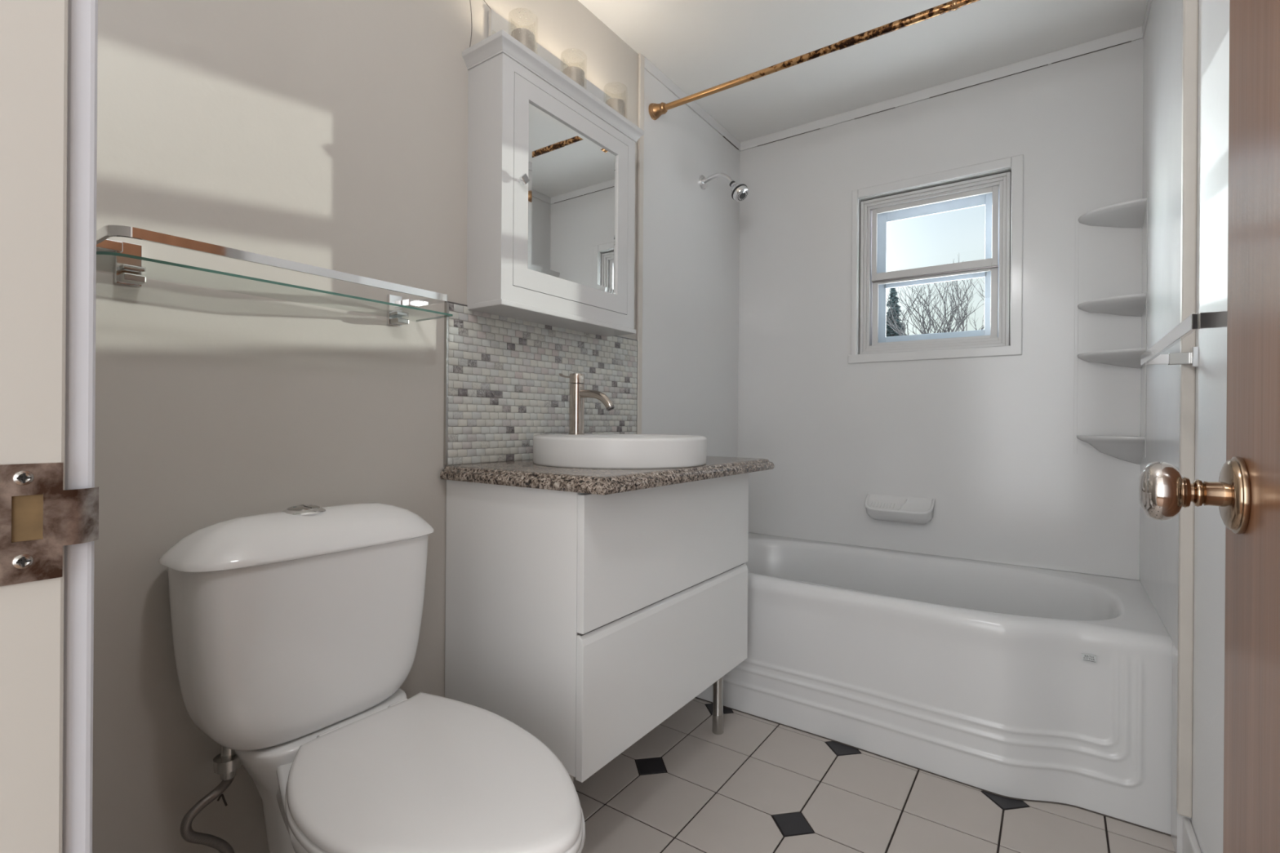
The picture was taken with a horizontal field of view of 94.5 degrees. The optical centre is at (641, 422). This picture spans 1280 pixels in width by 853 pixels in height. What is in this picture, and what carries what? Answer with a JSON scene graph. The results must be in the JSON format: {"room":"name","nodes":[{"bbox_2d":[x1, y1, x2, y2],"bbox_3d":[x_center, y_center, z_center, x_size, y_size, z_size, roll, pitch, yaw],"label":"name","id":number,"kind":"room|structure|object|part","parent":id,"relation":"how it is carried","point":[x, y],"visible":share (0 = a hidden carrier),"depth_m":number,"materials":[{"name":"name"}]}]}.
{"room":"bathroom","nodes":[
{"label":"bathroom","id":0,"kind":"room"},
{"bbox_2d":[92,0,638,852],"bbox_3d":[-0.306,-0.153,1.862,0.102,2.420,2.760,0,0,35],"label":"wall","id":1,"kind":"structure","parent":0,"point":[332,135],"depth_m":1.15,"materials":[{"name":"paint"}]},
{"bbox_2d":[96,225,453,326],"bbox_3d":[-0.662,-0.263,1.133,0.153,0.070,0.607,0,0,35],"label":"glass shelf","id":2,"kind":"object","parent":1,"relation":"attached to","point":[128,268],"visible":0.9,"depth_m":0.99,"materials":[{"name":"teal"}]},
{"bbox_3d":[-0.658,-0.245,1.131,0.138,0.004,0.607,0,0,35],"label":"glass plate","id":3,"kind":"part","parent":2,"relation":"part of","materials":[{"name":"teal"}]},
{"bbox_2d":[443,301,637,465],"bbox_3d":[-0.257,-0.099,1.839,0.009,0.416,0.835,0,0,35],"label":"backsplash","id":4,"kind":"structure","parent":1,"relation":"attached to","point":[504,386],"depth_m":1.70,"materials":[{"name":"grey tile"}]},
{"bbox_3d":[-0.495,-0.099,1.499,0.009,0.412,0.006,0,0,35],"label":"edge trim","id":5,"kind":"part","parent":4,"relation":"part of","materials":[{"name":"silver metal"}]},
{"bbox_3d":[-0.257,-0.305,1.838,0.008,0.004,0.834,0,0,35],"label":"trim","id":6,"kind":"part","parent":4,"relation":"part of","materials":[{"name":"white wood"}]},
{"bbox_3d":[-0.019,-0.095,2.179,0.009,0.412,0.004,0,0,35],"label":"edge trim","id":7,"kind":"part","parent":4,"relation":"part of","materials":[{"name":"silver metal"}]},
{"bbox_2d":[462,29,644,336],"bbox_3d":[-0.229,-0.630,1.744,0.157,0.671,0.612,0,0,35],"label":"upper cabinet","id":8,"kind":"object","parent":1,"relation":"attached to","point":[551,211],"visible":1,"depth_m":1.62,"materials":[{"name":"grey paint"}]},
{"bbox_3d":[-0.305,-0.624,1.520,0.024,0.029,0.029,0,0,35],"label":"knob","id":9,"kind":"part","parent":8,"relation":"part of","materials":[{"name":"silver metal"}]},
{"bbox_3d":[-0.239,-0.302,1.750,0.138,0.014,0.580,0,0,35],"label":"board","id":10,"kind":"part","parent":8,"relation":"part of","materials":[{"name":"grey paint"}]},
{"bbox_3d":[-0.229,-0.945,1.745,0.153,0.041,0.612,0,0,35],"label":"crown moulding","id":11,"kind":"part","parent":8,"relation":"part of","materials":[{"name":"grey paint"}]},
{"bbox_3d":[-0.193,-0.623,1.718,0.019,0.544,0.490,0,0,35],"label":"door","id":12,"kind":"part","parent":8,"relation":"part of","materials":[{"name":"grey paint"}]},
{"bbox_2d":[527,101,617,294],"bbox_3d":[-0.192,-0.626,1.716,0.009,0.444,0.388,0,0,35],"label":"mirror","id":13,"kind":"object","parent":8,"relation":"attached to","point":[572,171],"depth_m":1.69,"materials":[{"name":"clear glass"}]},
{"bbox_2d":[487,8,627,117],"bbox_3d":[-0.203,-1.044,1.801,0.128,0.140,0.570,0,0,35],"label":"vanity light","id":14,"kind":"object","parent":1,"relation":"attached to","point":[495,23],"visible":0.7,"depth_m":1.73,"materials":[{"name":"silver metal"}]},
{"bbox_3d":[-0.318,-1.033,1.592,0.077,0.116,0.077,0,0,35],"label":"lamp shade","id":15,"kind":"part","parent":14,"relation":"part of","materials":[{"name":"clear glass"}]},
{"bbox_3d":[-0.202,-1.032,1.759,0.077,0.116,0.077,0,0,35],"label":"lamp shade","id":16,"kind":"part","parent":14,"relation":"part of","materials":[{"name":"clear glass"}]},
{"bbox_3d":[-0.085,-1.032,1.926,0.077,0.116,0.077,0,0,35],"label":"lamp shade","id":17,"kind":"part","parent":14,"relation":"part of","materials":[{"name":"clear glass"}]},
{"bbox_2d":[577,0,1147,142],"bbox_3d":[0.365,-1.408,1.387,1.730,0.100,2.780,0,0,35],"label":"ceiling","id":18,"kind":"structure","parent":0,"point":[699,45],"depth_m":2.10,"materials":[{"name":"white paint"}]},
{"bbox_2d":[573,697,1175,852],"bbox_3d":[0.384,1.032,1.441,1.730,0.060,2.650,0,0,35],"label":"floor","id":19,"kind":"structure","parent":0,"point":[759,785],"depth_m":1.55,"materials":[{"name":"beige tile"}]},
{"bbox_2d":[158,502,585,852],"bbox_3d":[-0.413,0.577,0.977,0.752,0.840,0.468,0,0,35],"label":"toilet","id":20,"kind":"object","parent":19,"relation":"on","point":[295,630],"visible":1,"depth_m":0.98,"materials":[{"name":"white ceramic"}]},
{"bbox_3d":[-0.627,0.199,1.133,0.207,0.069,0.456,0,0,35],"label":"tank lid","id":21,"kind":"part","parent":20,"relation":"part of","materials":[{"name":"white ceramic"}]},
{"bbox_3d":[-0.629,0.395,1.134,0.194,0.324,0.432,0,0,35],"label":"tank","id":22,"kind":"part","parent":20,"relation":"part of","materials":[{"name":"white ceramic"}]},
{"bbox_3d":[-0.395,0.789,0.988,0.714,0.414,0.362,0,0,35],"label":"bowl","id":23,"kind":"part","parent":20,"relation":"part of","materials":[{"name":"white ceramic"}]},
{"bbox_3d":[-0.320,0.552,0.931,0.536,0.022,0.367,0,0,35],"label":"seat lid","id":24,"kind":"part","parent":20,"relation":"part of","materials":[{"name":"white plastic"}]},
{"bbox_2d":[444,472,748,783],"bbox_3d":[-0.078,0.572,1.704,0.460,0.853,0.812,0,0,35],"label":"vanity cabinet","id":25,"kind":"object","parent":19,"relation":"on","point":[584,622],"visible":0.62,"depth_m":1.40,"materials":[{"name":"white wood"}]},
{"bbox_3d":[-0.167,0.874,1.321,0.036,0.248,0.036,0,0,35],"label":"leg","id":26,"kind":"part","parent":25,"relation":"part of","materials":[{"name":"silver metal"}]},
{"bbox_2d":[440,456,774,494],"bbox_3d":[-0.039,0.128,1.687,0.526,0.034,0.874,0,0,35],"label":"countertop","id":27,"kind":"structure","parent":25,"relation":"on","point":[522,473],"depth_m":1.37,"materials":[{"name":"stone"}]},
{"bbox_2d":[533,434,706,469],"bbox_3d":[-0.059,0.073,1.649,0.480,0.075,0.480,0,0,35],"label":"vessel basin","id":28,"kind":"object","parent":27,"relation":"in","point":[600,451],"visible":1,"depth_m":1.44,"materials":[{"name":"white ceramic"}]},
{"bbox_2d":[559,373,614,434],"bbox_3d":[-0.163,-0.057,1.741,0.205,0.184,0.049,0,0,35],"label":"faucet","id":29,"kind":"object","parent":28,"relation":"on","point":[577,393],"visible":0.98,"depth_m":1.74,"materials":[{"name":"silver metal"}]},
{"bbox_3d":[-0.223,-0.142,1.784,0.056,0.015,0.014,0,0,35],"label":"lever","id":30,"kind":"part","parent":29,"relation":"part of","materials":[{"name":"silver metal"}]},
{"bbox_3d":[-0.131,-0.067,1.719,0.126,0.061,0.024,0,0,35],"label":"spout","id":31,"kind":"part","parent":29,"relation":"part of","materials":[{"name":"silver metal"}]},
{"bbox_3d":[0.102,0.603,1.577,0.018,0.305,0.812,0,0,35],"label":"drawer","id":32,"kind":"part","parent":25,"relation":"part of","materials":[{"name":"white paint"}]},
{"bbox_3d":[0.104,0.299,1.577,0.018,0.292,0.812,0,0,35],"label":"drawer","id":33,"kind":"part","parent":25,"relation":"part of","materials":[{"name":"white paint"}]},
{"bbox_3d":[0.248,0.877,1.915,0.036,0.248,0.036,0,0,35],"label":"leg","id":34,"kind":"part","parent":25,"relation":"part of","materials":[{"name":"silver metal"}]},
{"bbox_2d":[694,532,1172,836],"bbox_3d":[0.869,0.768,2.131,1.529,0.476,0.766,0,0,35],"label":"bathtub","id":35,"kind":"object","parent":19,"relation":"on","point":[1008,681],"visible":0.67,"depth_m":1.71,"materials":[{"name":"white ceramic"}]},
{"bbox_2d":[737,66,1143,386],"bbox_3d":[1.132,-0.143,2.498,1.530,2.420,0.130,0,0,35],"label":"wall","id":36,"kind":"structure","parent":0,"point":[989,173],"depth_m":2.52,"materials":[{"name":"white paint"}]},
{"bbox_2d":[635,0,1198,852],"bbox_3d":[0.851,-0.175,2.095,1.530,2.360,0.854,0,0,35],"label":"tub surround","id":37,"kind":"object","parent":36,"relation":"attached to","point":[1033,451],"visible":0.98,"depth_m":2.26,"materials":[{"name":"white plastic"}]},
{"bbox_3d":[0.234,-0.397,2.539,0.008,1.843,0.818,0,0,35],"label":"panel","id":38,"kind":"part","parent":37,"relation":"part of","materials":[{"name":"white plastic"}]},
{"bbox_3d":[0.242,-1.340,2.535,0.012,0.040,0.814,0,0,35],"label":"cove trim","id":39,"kind":"part","parent":37,"relation":"part of","materials":[{"name":"white plastic"}]},
{"bbox_2d":[698,172,748,201],"bbox_3d":[0.349,-0.997,2.498,0.220,0.151,0.074,0,0,35],"label":"shower","id":40,"kind":"object","parent":37,"relation":"attached to","point":[740,192],"visible":1,"depth_m":2.46,"materials":[{"name":"silver metal"}]},
{"bbox_3d":[0.328,-1.031,2.521,0.151,0.070,0.019,0,0,35],"label":"shower arm","id":41,"kind":"part","parent":40,"relation":"part of","materials":[{"name":"silver metal"}]},
{"bbox_2d":[648,0,979,119],"bbox_3d":[0.658,-1.178,1.821,1.499,0.059,0.059,0,0,35],"label":"shower curtain rod","id":42,"kind":"object","parent":37,"relation":"attached to","point":[655,110],"visible":1,"depth_m":1.87,"materials":[{"name":"brown metal"}]},
{"bbox_3d":[1.049,0.357,2.417,0.262,0.107,0.077,0,0,35],"label":"soap dish","id":43,"kind":"part","parent":37,"relation":"part of","materials":[{"name":"white plastic"}]},
{"bbox_3d":[1.088,-0.391,2.445,1.499,1.843,0.008,0,0,35],"label":"panel","id":44,"kind":"part","parent":37,"relation":"part of","materials":[{"name":"white plastic"}]},
{"bbox_3d":[1.100,-1.333,2.439,1.530,0.040,0.012,0,0,35],"label":"cove trim","id":45,"kind":"part","parent":37,"relation":"part of","materials":[{"name":"white plastic"}]},
{"bbox_2d":[1076,435,1145,464],"bbox_3d":[1.586,0.093,2.007,0.175,0.095,0.135,0,0,35],"label":"corner shelf","id":46,"kind":"object","parent":37,"relation":"attached to","point":[1091,450],"depth_m":2.02,"materials":[{"name":"white plastic"}]},
{"bbox_2d":[1077,347,1145,368],"bbox_3d":[1.589,-0.214,2.007,0.175,0.055,0.135,0,0,35],"label":"corner shelf","id":47,"kind":"object","parent":37,"relation":"attached to","point":[1122,357],"depth_m":2.01,"materials":[{"name":"white plastic"}]},
{"bbox_2d":[1077,293,1146,316],"bbox_3d":[1.590,-0.390,2.007,0.175,0.055,0.135,0,0,35],"label":"corner shelf","id":48,"kind":"object","parent":37,"relation":"attached to","point":[1128,305],"depth_m":2.00,"materials":[{"name":"white plastic"}]},
{"bbox_2d":[1078,197,1146,227],"bbox_3d":[1.592,-0.695,2.007,0.175,0.060,0.135,0,0,35],"label":"corner shelf","id":49,"kind":"object","parent":37,"relation":"attached to","point":[1133,213],"depth_m":1.99,"materials":[{"name":"white plastic"}]},
{"bbox_3d":[1.489,-1.330,1.683,0.027,0.040,0.780,0,0,35],"label":"cove trim","id":50,"kind":"part","parent":37,"relation":"part of","materials":[{"name":"white plastic"}]},
{"bbox_3d":[1.485,-0.388,1.685,0.023,1.843,0.784,0,0,35],"label":"panel","id":51,"kind":"part","parent":37,"relation":"part of","materials":[{"name":"white plastic"}]},
{"bbox_2d":[859,170,1011,354],"bbox_3d":[1.198,-0.629,2.443,0.561,0.672,0.088,0,0,35],"label":"window","id":52,"kind":"structure","parent":36,"relation":"in","point":[993,191],"depth_m":2.42,"materials":[{"name":"white plastic"}]},
{"bbox_3d":[1.192,-0.768,2.430,0.469,0.310,0.012,0,0,35],"label":"sash","id":53,"kind":"part","parent":52,"relation":"part of","materials":[{"name":"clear plastic"}]},
{"bbox_3d":[1.198,-0.464,2.442,0.469,0.291,0.012,0,0,35],"label":"sash","id":54,"kind":"part","parent":52,"relation":"part of","materials":[{"name":"clear plastic"}]},
{"bbox_3d":[1.220,-0.630,2.472,0.477,0.605,0.009,0,0,35],"label":"storm frame","id":55,"kind":"part","parent":52,"relation":"part of","materials":[{"name":"white plastic"}]},
{"bbox_2d":[1191,0,1229,852],"bbox_3d":[1.029,-0.143,0.928,0.100,2.420,2.760,0,0,35],"label":"wall","id":56,"kind":"structure","parent":0,"point":[1213,68],"depth_m":1.21,"materials":[{"name":"white paint"}]},
{"bbox_2d":[1140,311,1226,368],"bbox_3d":[1.025,-0.149,1.094,0.097,0.045,0.662,0,0,35],"label":"towel rail","id":57,"kind":"object","parent":56,"relation":"attached to","point":[1153,356],"visible":0.76,"depth_m":1.05,"materials":[{"name":"silver metal"}]},
{"bbox_3d":[1.209,-0.146,1.361,0.077,0.023,0.008,0,0,35],"label":"rail arm","id":58,"kind":"part","parent":57,"relation":"part of","materials":[{"name":"silver metal"}]},
{"bbox_3d":[1.241,-0.147,1.328,0.011,0.045,0.030,0,0,35],"label":"wall plate","id":59,"kind":"part","parent":57,"relation":"part of","materials":[{"name":"silver metal"}]},
{"bbox_3d":[0.847,-0.149,0.843,0.077,0.023,0.008,0,0,35],"label":"rail arm","id":60,"kind":"part","parent":57,"relation":"part of","materials":[{"name":"silver metal"}]},
{"bbox_2d":[1182,817,1201,852],"bbox_3d":[0.963,0.957,0.946,0.014,0.100,1.062,0,0,35],"label":"baseboard","id":61,"kind":"structure","parent":56,"relation":"attached to","point":[1189,842],"depth_m":1.31,"materials":[{"name":"white paint"}]},
{"bbox_2d":[1138,0,1279,852],"bbox_3d":[0.334,-0.019,0.283,0.100,2.018,0.646,0,0,35],"label":"door","id":62,"kind":"structure","parent":56,"relation":"in","point":[1246,492],"depth_m":0.47,"materials":[{"name":"brown wood"}]},
{"bbox_3d":[0.457,0.060,0.522,0.029,0.052,0.052,0,0,35],"label":"knob","id":63,"kind":"part","parent":62,"relation":"part of","materials":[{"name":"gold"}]},
{"bbox_3d":[-0.395,-0.153,0.314,1.530,2.420,0.120,0,0,35],"label":"wall","id":64,"kind":"structure","parent":0,"visible":0},
{"bbox_2d":[0,0,98,852],"bbox_3d":[-0.390,-0.053,0.320,0.073,2.100,0.136,0,0,35],"label":"trim","id":65,"kind":"structure","parent":64,"relation":"attached to","point":[49,496],"depth_m":0.34,"materials":[{"name":"grey paint"}]},
{"bbox_3d":[-0.347,0.056,0.323,0.001,0.066,0.044,0,0,35],"label":"strike plate","id":66,"kind":"part","parent":65,"relation":"part of","materials":[{"name":"metal"}]},
{"bbox_3d":[-0.360,-0.053,0.371,0.065,2.100,0.014,0,0,35],"label":"casing","id":67,"kind":"part","parent":65,"relation":"part of","materials":[{"name":"white paint"}]},
{"label":"outside","id":68,"kind":"structure","parent":0,"visible":0},
{"bbox_2d":[885,254,984,336],"bbox_3d":[9.953,-1.843,20.282,4.792,7.036,4.237,0,0,-19],"label":"bare tree","id":69,"kind":"object","parent":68,"point":[900,331],"visible":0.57,"depth_m":19.61,"materials":[{"name":"black plant"}]},
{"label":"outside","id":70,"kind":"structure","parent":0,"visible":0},
{"bbox_2d":[885,287,906,337],"bbox_3d":[11.399,-2.389,26.879,3.483,8.114,3.679,0,0,-11],"label":"spruce tree","id":71,"kind":"object","parent":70,"point":[889,330],"visible":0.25,"depth_m":26.84,"materials":[{"name":"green plant"}]}
]}

